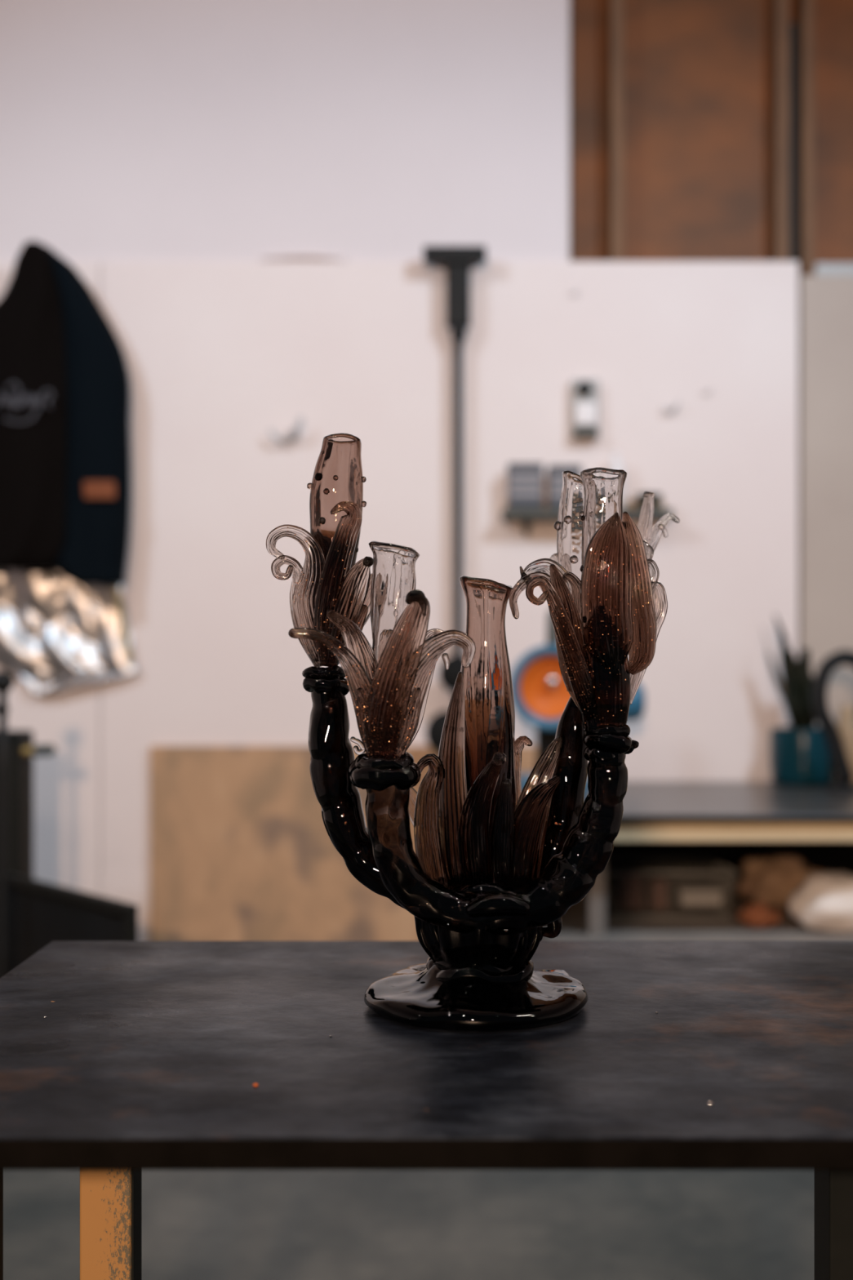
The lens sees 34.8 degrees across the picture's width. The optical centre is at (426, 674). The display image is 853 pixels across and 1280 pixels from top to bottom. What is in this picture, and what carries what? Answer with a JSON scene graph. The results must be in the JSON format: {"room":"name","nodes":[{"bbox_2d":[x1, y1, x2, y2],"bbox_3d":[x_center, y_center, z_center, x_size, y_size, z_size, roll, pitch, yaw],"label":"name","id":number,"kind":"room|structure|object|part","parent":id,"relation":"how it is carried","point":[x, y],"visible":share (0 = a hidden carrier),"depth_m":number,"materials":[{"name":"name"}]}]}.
{"room":"craft workshop","nodes":[
{"label":"craft workshop","id":0,"kind":"room"},
{"bbox_2d":[3,1169,814,1279],"bbox_3d":[0.000,1.134,0.875,8.000,0.100,7.750,0,0,0],"label":"floor","id":1,"kind":"structure","parent":0,"point":[197,1224],"depth_m":2.69,"materials":[{"name":"concrete"}]},
{"bbox_2d":[0,671,13,977],"bbox_3d":[-1.090,0.537,3.330,0.335,1.094,0.230,0,0,0],"label":"stand","id":2,"kind":"object","parent":1,"relation":"on","point":[6,681],"visible":0.67,"depth_m":3.32,"materials":[{"name":"black metal"}]},
{"bbox_3d":[-1.038,0.552,3.330,0.022,1.040,0.021,0,0,0],"label":"rod","id":3,"kind":"part","parent":2,"relation":"part of","materials":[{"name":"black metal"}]},
{"bbox_2d":[7,729,137,973],"bbox_3d":[-1.004,0.622,3.577,1.316,0.923,0.368,0,0,43],"label":"machine","id":4,"kind":"object","parent":1,"relation":"on","point":[40,913],"visible":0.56,"depth_m":3.41,"materials":[{"name":"black paint"}]},
{"bbox_3d":[-1.115,0.214,3.860,0.117,0.032,0.029,0,0,0],"label":"handle","id":5,"kind":"part","parent":4,"relation":"part of","materials":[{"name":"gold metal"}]},
{"bbox_3d":[-0.936,0.521,3.329,0.024,0.025,0.877,0,0,-41],"label":"guard rail","id":6,"kind":"part","parent":4,"relation":"part of","materials":[{"name":"metal"}]},
{"bbox_3d":[-0.653,0.809,3.008,0.024,0.550,0.022,0,0,-41],"label":"guard post","id":7,"kind":"part","parent":4,"relation":"part of","materials":[{"name":"black metal"}]},
{"bbox_2d":[150,746,536,941],"bbox_3d":[-0.261,0.659,4.482,1.296,0.850,0.016,0,0,0],"label":"plywood sheet","id":8,"kind":"object","parent":1,"relation":"on","point":[242,849],"visible":0.26,"depth_m":4.47,"materials":[{"name":"beige wood"}]},
{"bbox_2d":[0,941,852,1279],"bbox_3d":[0.085,0.694,1.224,1.030,0.780,0.665,0,0,0],"label":"work table","id":9,"kind":"object","parent":1,"relation":"on","point":[144,1055],"visible":0.96,"depth_m":1.08,"materials":[{"name":"metal"}]},
{"bbox_3d":[-0.396,0.704,1.143,0.068,0.760,0.045,0,0,0],"label":"leg","id":10,"kind":"part","parent":9,"relation":"part of","materials":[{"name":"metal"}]},
{"bbox_3d":[-0.295,0.704,1.270,0.048,0.760,0.040,0,0,0],"label":"leg","id":11,"kind":"part","parent":9,"relation":"part of","materials":[{"name":"yellow paint"}]},
{"bbox_3d":[-0.271,0.704,1.271,0.002,0.760,0.036,0,0,0],"label":"plate","id":12,"kind":"part","parent":9,"relation":"part of","materials":[{"name":"metal"}]},
{"bbox_2d":[266,433,679,1031],"bbox_3d":[0.053,0.042,1.258,0.395,0.523,0.216,0,0,0],"label":"candelabra","id":13,"kind":"object","parent":9,"relation":"on","point":[495,863],"visible":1,"depth_m":1.22,"materials":[{"name":"brown glass"}]},
{"bbox_3d":[-0.032,0.119,1.246,0.159,0.228,0.043,0,0,13],"label":"arm","id":14,"kind":"part","parent":13,"relation":"part of","materials":[{"name":"black glass"}]},
{"bbox_3d":[0.006,0.154,1.202,0.128,0.154,0.042,0,0,-11],"label":"arm","id":15,"kind":"part","parent":13,"relation":"part of","materials":[{"name":"black glass"}]},
{"bbox_2d":[413,888,542,969],"bbox_3d":[0.048,0.230,1.249,0.120,0.078,0.118,0,0,0],"label":"bowl","id":16,"kind":"object","parent":13,"relation":"on","point":[457,928],"depth_m":1.20,"materials":[{"name":"black glass"}]},
{"bbox_3d":[0.115,0.147,1.219,0.143,0.169,0.045,0,0,-19],"label":"arm","id":17,"kind":"part","parent":13,"relation":"part of","materials":[{"name":"black glass"}]},
{"bbox_3d":[0.101,0.125,1.268,0.114,0.214,0.038,0,0,-23],"label":"arm","id":18,"kind":"part","parent":13,"relation":"part of","materials":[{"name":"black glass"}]},
{"bbox_3d":[0.371,0.704,1.174,0.060,0.760,0.048,0,0,0],"label":"leg","id":19,"kind":"part","parent":9,"relation":"part of","materials":[{"name":"metal"}]},
{"bbox_2d":[422,245,486,655],"bbox_3d":[0.091,-0.153,4.442,0.204,2.474,0.080,0,0,0],"label":"tool","id":20,"kind":"object","parent":1,"relation":"on","point":[457,259],"visible":0.62,"depth_m":4.43,"materials":[{"name":"black metal"}]},
{"bbox_3d":[0.091,-1.377,4.442,0.204,0.025,0.080,0,0,0],"label":"head plate","id":21,"kind":"part","parent":20,"relation":"part of","materials":[{"name":"black metal"}]},
{"bbox_2d":[541,781,852,941],"bbox_3d":[1.636,0.717,3.923,2.727,0.735,1.074,0,0,0],"label":"bench","id":22,"kind":"object","parent":1,"relation":"on","point":[730,822],"visible":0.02,"depth_m":3.66,"materials":[{"name":"black metal"}]},
{"bbox_2d":[511,610,645,793],"bbox_3d":[0.449,0.078,4.073,0.419,0.542,0.214,0,0,0],"label":"disc","id":23,"kind":"object","parent":22,"relation":"on","point":[541,696],"visible":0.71,"depth_m":4.00,"materials":[{"name":"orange metal"}]},
{"bbox_3d":[0.365,0.037,4.013,0.250,0.250,0.094,0,0,0],"label":"dish","id":24,"kind":"part","parent":23,"relation":"part of","materials":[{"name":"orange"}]},
{"bbox_3d":[0.374,-0.132,4.030,0.040,0.122,0.039,0,0,0],"label":"guard post","id":25,"kind":"part","parent":23,"relation":"part of","materials":[{"name":"grey paint"}]},
{"bbox_3d":[0.511,0.079,4.100,0.295,0.124,0.124,0,0,0],"label":"motor","id":26,"kind":"part","parent":23,"relation":"part of","materials":[{"name":"blue metal"}]},
{"bbox_3d":[0.441,0.726,3.520,0.044,0.717,0.044,0,0,0],"label":"leg","id":27,"kind":"part","parent":22,"relation":"part of","materials":[{"name":"grey metal"}]},
{"bbox_2d":[606,857,737,918],"bbox_3d":[0.656,0.601,3.850,0.384,0.131,0.288,0,0,0],"label":"wire basket","id":28,"kind":"object","parent":22,"relation":"on","point":[731,871],"visible":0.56,"depth_m":3.72,"materials":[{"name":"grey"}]},
{"bbox_2d":[616,866,643,910],"bbox_3d":[0.575,0.603,3.850,0.061,0.108,0.100,0,0,0],"label":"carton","id":29,"kind":"object","parent":28,"relation":"in","point":[633,877],"visible":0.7,"depth_m":3.80,"materials":[{"name":"brown cardboard"}]},
{"bbox_2d":[645,875,667,910],"bbox_3d":[0.651,0.616,3.850,0.046,0.083,0.100,0,0,0],"label":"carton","id":30,"kind":"object","parent":28,"relation":"in","point":[651,877],"visible":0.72,"depth_m":3.80,"materials":[{"name":"brown cardboard"}]},
{"bbox_2d":[675,885,722,906],"bbox_3d":[0.759,0.617,3.795,0.113,0.045,0.090,0,0,0],"label":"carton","id":31,"kind":"object","parent":28,"relation":"in","point":[682,888],"visible":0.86,"depth_m":3.75,"materials":[{"name":"brown cardboard"}]},
{"bbox_2d":[541,880,852,941],"bbox_3d":[1.636,0.679,3.940,2.687,0.020,1.040,0,0,0],"label":"shelf","id":32,"kind":"object","parent":22,"relation":"attached to","point":[575,927],"depth_m":3.60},
{"bbox_3d":[1.636,0.392,3.413,2.707,0.050,0.023,0,0,0],"label":"rail","id":33,"kind":"part","parent":22,"relation":"part of","materials":[{"name":"beige wood"}]},
{"bbox_2d":[737,901,781,928],"bbox_3d":[0.883,0.636,3.621,0.103,0.065,0.106,0,0,-40],"label":"rag","id":34,"kind":"object","parent":22,"relation":"on","point":[759,915],"visible":1,"depth_m":3.59,"materials":[{"name":"brown fabric"}]},
{"bbox_2d":[736,849,825,911],"bbox_3d":[1.014,0.582,3.886,0.246,0.168,0.232,0,0,19],"label":"bundle","id":35,"kind":"object","parent":22,"relation":"on","point":[771,877],"visible":0.8,"depth_m":3.82,"materials":[{"name":"brown"}]},
{"bbox_2d":[770,727,835,786],"bbox_3d":[1.201,0.260,4.340,0.201,0.178,0.201,0,0,0],"label":"plant pot","id":36,"kind":"object","parent":22,"relation":"on","point":[798,757],"visible":0.85,"depth_m":4.25,"materials":[{"name":"teal ceramic"}]},
{"bbox_2d":[761,613,816,729],"bbox_3d":[1.184,-0.003,4.330,0.211,0.379,0.123,0,0,0],"label":"potted plant","id":37,"kind":"object","parent":36,"relation":"on","point":[795,691],"visible":0.86,"depth_m":4.30,"materials":[{"name":"green plant"}]},
{"bbox_2d":[788,871,852,933],"bbox_3d":[1.089,0.594,3.584,0.274,0.146,0.221,0,0,0],"label":"cloth bundle","id":38,"kind":"object","parent":22,"relation":"on","point":[824,902],"visible":1,"depth_m":3.51,"materials":[{"name":"beige fabric"}]},
{"bbox_2d":[811,649,852,792],"bbox_3d":[1.275,0.137,4.100,0.227,0.424,0.130,0,0,0],"label":"gooseneck lamp","id":39,"kind":"object","parent":22,"relation":"on","point":[824,673],"visible":1,"depth_m":4.08,"materials":[{"name":"black metal"}]},
{"bbox_2d":[836,705,852,783],"bbox_3d":[1.351,0.224,4.340,0.084,0.250,0.084,0,0,0],"label":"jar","id":40,"kind":"object","parent":22,"relation":"on","point":[845,724],"visible":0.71,"depth_m":4.31,"materials":[{"name":"beige ceramic"}]},
{"bbox_2d":[0,0,852,941],"bbox_3d":[0.000,-0.891,4.620,7.900,3.950,0.260,0,0,0],"label":"wall","id":41,"kind":"structure","parent":0,"point":[250,195],"depth_m":4.50,"materials":[{"name":"grey paint"}]},
{"bbox_3d":[-1.678,-0.142,4.508,1.192,2.452,0.016,0,0,0],"label":"panel","id":42,"kind":"part","parent":41,"relation":"part of","materials":[{"name":"white paint"}]},
{"bbox_2d":[0,240,130,584],"bbox_3d":[-1.257,-0.831,4.341,0.599,1.077,0.126,0,0,0],"label":"jacket","id":43,"kind":"object","parent":41,"relation":"hanging from","point":[65,448],"visible":1,"depth_m":4.32,"materials":[{"name":"black fabric"}]},
{"bbox_2d":[0,568,139,694],"bbox_3d":[-1.230,-0.156,4.466,0.572,0.442,0.054,0,0,0],"label":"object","id":44,"kind":"object","parent":41,"relation":"hanging from","point":[58,633],"visible":0.88,"depth_m":4.46,"materials":[{"name":"silver metal"}]},
{"bbox_3d":[-0.992,-0.164,4.453,0.061,0.255,0.020,0,0,-13],"label":"trim","id":45,"kind":"part","parent":44,"relation":"part of","materials":[{"name":"silver"}]},
{"bbox_3d":[-0.484,-0.142,4.508,1.189,2.452,0.016,0,0,0],"label":"panel","id":46,"kind":"part","parent":41,"relation":"part of","materials":[{"name":"white paint"}]},
{"bbox_3d":[-1.712,-2.092,4.522,4.377,1.548,0.012,0,0,0],"label":"panel","id":47,"kind":"part","parent":41,"relation":"part of","materials":[{"name":"white paint"}]},
{"bbox_2d":[268,416,303,442],"bbox_3d":[-0.459,-0.802,4.462,0.116,0.079,0.080,0,0,0],"label":"wall hook","id":48,"kind":"object","parent":41,"relation":"attached to","point":[293,435],"visible":1,"depth_m":4.45,"materials":[{"name":"grey metal"}]},
{"bbox_3d":[-0.439,-0.792,4.495,0.042,0.042,0.010,0,0,0],"label":"plate","id":49,"kind":"part","parent":48,"relation":"part of","materials":[{"name":"grey metal"}]},
{"bbox_2d":[425,710,447,753],"bbox_3d":[0.070,0.235,4.404,0.146,0.244,0.141,0,0,0],"label":"paddle","id":50,"kind":"object","parent":41,"relation":"hanging from","point":[434,726],"visible":0.27,"depth_m":4.33,"materials":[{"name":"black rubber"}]},
{"bbox_2d":[438,655,462,691],"bbox_3d":[0.098,0.045,4.437,0.119,0.217,0.127,0,0,0],"label":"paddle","id":51,"kind":"object","parent":41,"relation":"hanging from","point":[447,677],"visible":0.32,"depth_m":4.37,"materials":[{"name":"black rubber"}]},
{"bbox_2d":[569,288,578,295],"bbox_3d":[0.486,-1.262,4.490,0.029,0.020,0.020,0,0,0],"label":"wall hook","id":52,"kind":"object","parent":41,"relation":"attached to","point":[571,293],"visible":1,"depth_m":4.49,"materials":[{"name":"grey metal"}]},
{"bbox_2d":[570,379,599,439],"bbox_3d":[0.521,-0.873,4.466,0.091,0.191,0.067,0,0,0],"label":"wall control","id":53,"kind":"object","parent":41,"relation":"attached to","point":[584,393],"visible":1,"depth_m":4.44,"materials":[{"name":"grey plastic"}]},
{"bbox_3d":[0.517,-0.935,4.446,0.048,0.048,0.025,0,0,0],"label":"knob","id":54,"kind":"part","parent":53,"relation":"part of","materials":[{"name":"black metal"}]},
{"bbox_2d":[501,499,673,536],"bbox_3d":[0.521,-0.517,4.441,0.549,0.121,0.113,0,0,0],"label":"wall shelf","id":55,"kind":"object","parent":41,"relation":"attached to","point":[526,516],"visible":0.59,"depth_m":4.39,"materials":[{"name":"grey paint"}]},
{"bbox_2d":[506,462,543,508],"bbox_3d":[0.322,-0.611,4.435,0.114,0.149,0.076,0,0,0],"label":"tin box","id":56,"kind":"object","parent":55,"relation":"on","point":[525,480],"visible":0.88,"depth_m":4.40,"materials":[{"name":"grey metal"}]},
{"bbox_3d":[0.322,-0.675,4.435,0.114,0.020,0.076,0,0,0],"label":"lid","id":57,"kind":"part","parent":56,"relation":"part of","materials":[{"name":"grey metal"}]},
{"bbox_2d":[546,465,582,508],"bbox_3d":[0.449,-0.607,4.435,0.107,0.142,0.076,0,0,0],"label":"tin box","id":58,"kind":"object","parent":55,"relation":"on","point":[554,473],"visible":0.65,"depth_m":4.40,"materials":[{"name":"grey metal"}]},
{"bbox_3d":[0.449,-0.668,4.435,0.107,0.020,0.076,0,0,0],"label":"lid","id":59,"kind":"part","parent":58,"relation":"part of","materials":[{"name":"grey metal"}]},
{"bbox_3d":[0.522,-0.557,4.491,0.526,0.041,0.014,0,0,0],"label":"rail","id":60,"kind":"part","parent":55,"relation":"part of","materials":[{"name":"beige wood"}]},
{"bbox_2d":[608,452,625,508],"bbox_3d":[0.618,-0.630,4.436,0.060,0.188,0.060,0,0,0],"label":"bottle","id":61,"kind":"object","parent":55,"relation":"on","point":[615,464],"visible":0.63,"depth_m":4.42,"materials":[{"name":"white plastic"}]},
{"bbox_2d":[634,492,662,508],"bbox_3d":[0.725,-0.562,4.434,0.092,0.052,0.092,0,0,0],"label":"bowl","id":62,"kind":"object","parent":55,"relation":"on","point":[639,497],"visible":0.44,"depth_m":4.41,"materials":[{"name":"grey ceramic"}]},
{"bbox_3d":[0.672,-0.142,4.508,1.118,2.452,0.016,0,0,0],"label":"panel","id":63,"kind":"part","parent":41,"relation":"part of","materials":[{"name":"white paint"}]},
{"bbox_2d":[662,400,679,413],"bbox_3d":[0.804,-0.881,4.481,0.058,0.040,0.040,0,0,0],"label":"wall hook","id":64,"kind":"object","parent":41,"relation":"attached to","point":[672,409],"visible":1,"depth_m":4.47,"materials":[{"name":"grey"}]},
{"bbox_2d":[702,387,711,394],"bbox_3d":[0.926,-0.937,4.490,0.029,0.020,0.020,0,0,0],"label":"wall hook","id":65,"kind":"object","parent":41,"relation":"attached to","point":[704,392],"visible":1,"depth_m":4.49,"materials":[{"name":"grey metal"}]},
{"bbox_3d":[2.573,-0.121,4.528,2.654,2.411,0.016,0,0,0],"label":"panel","id":66,"kind":"part","parent":41,"relation":"part of","materials":[{"name":"beige paint"}]}
]}

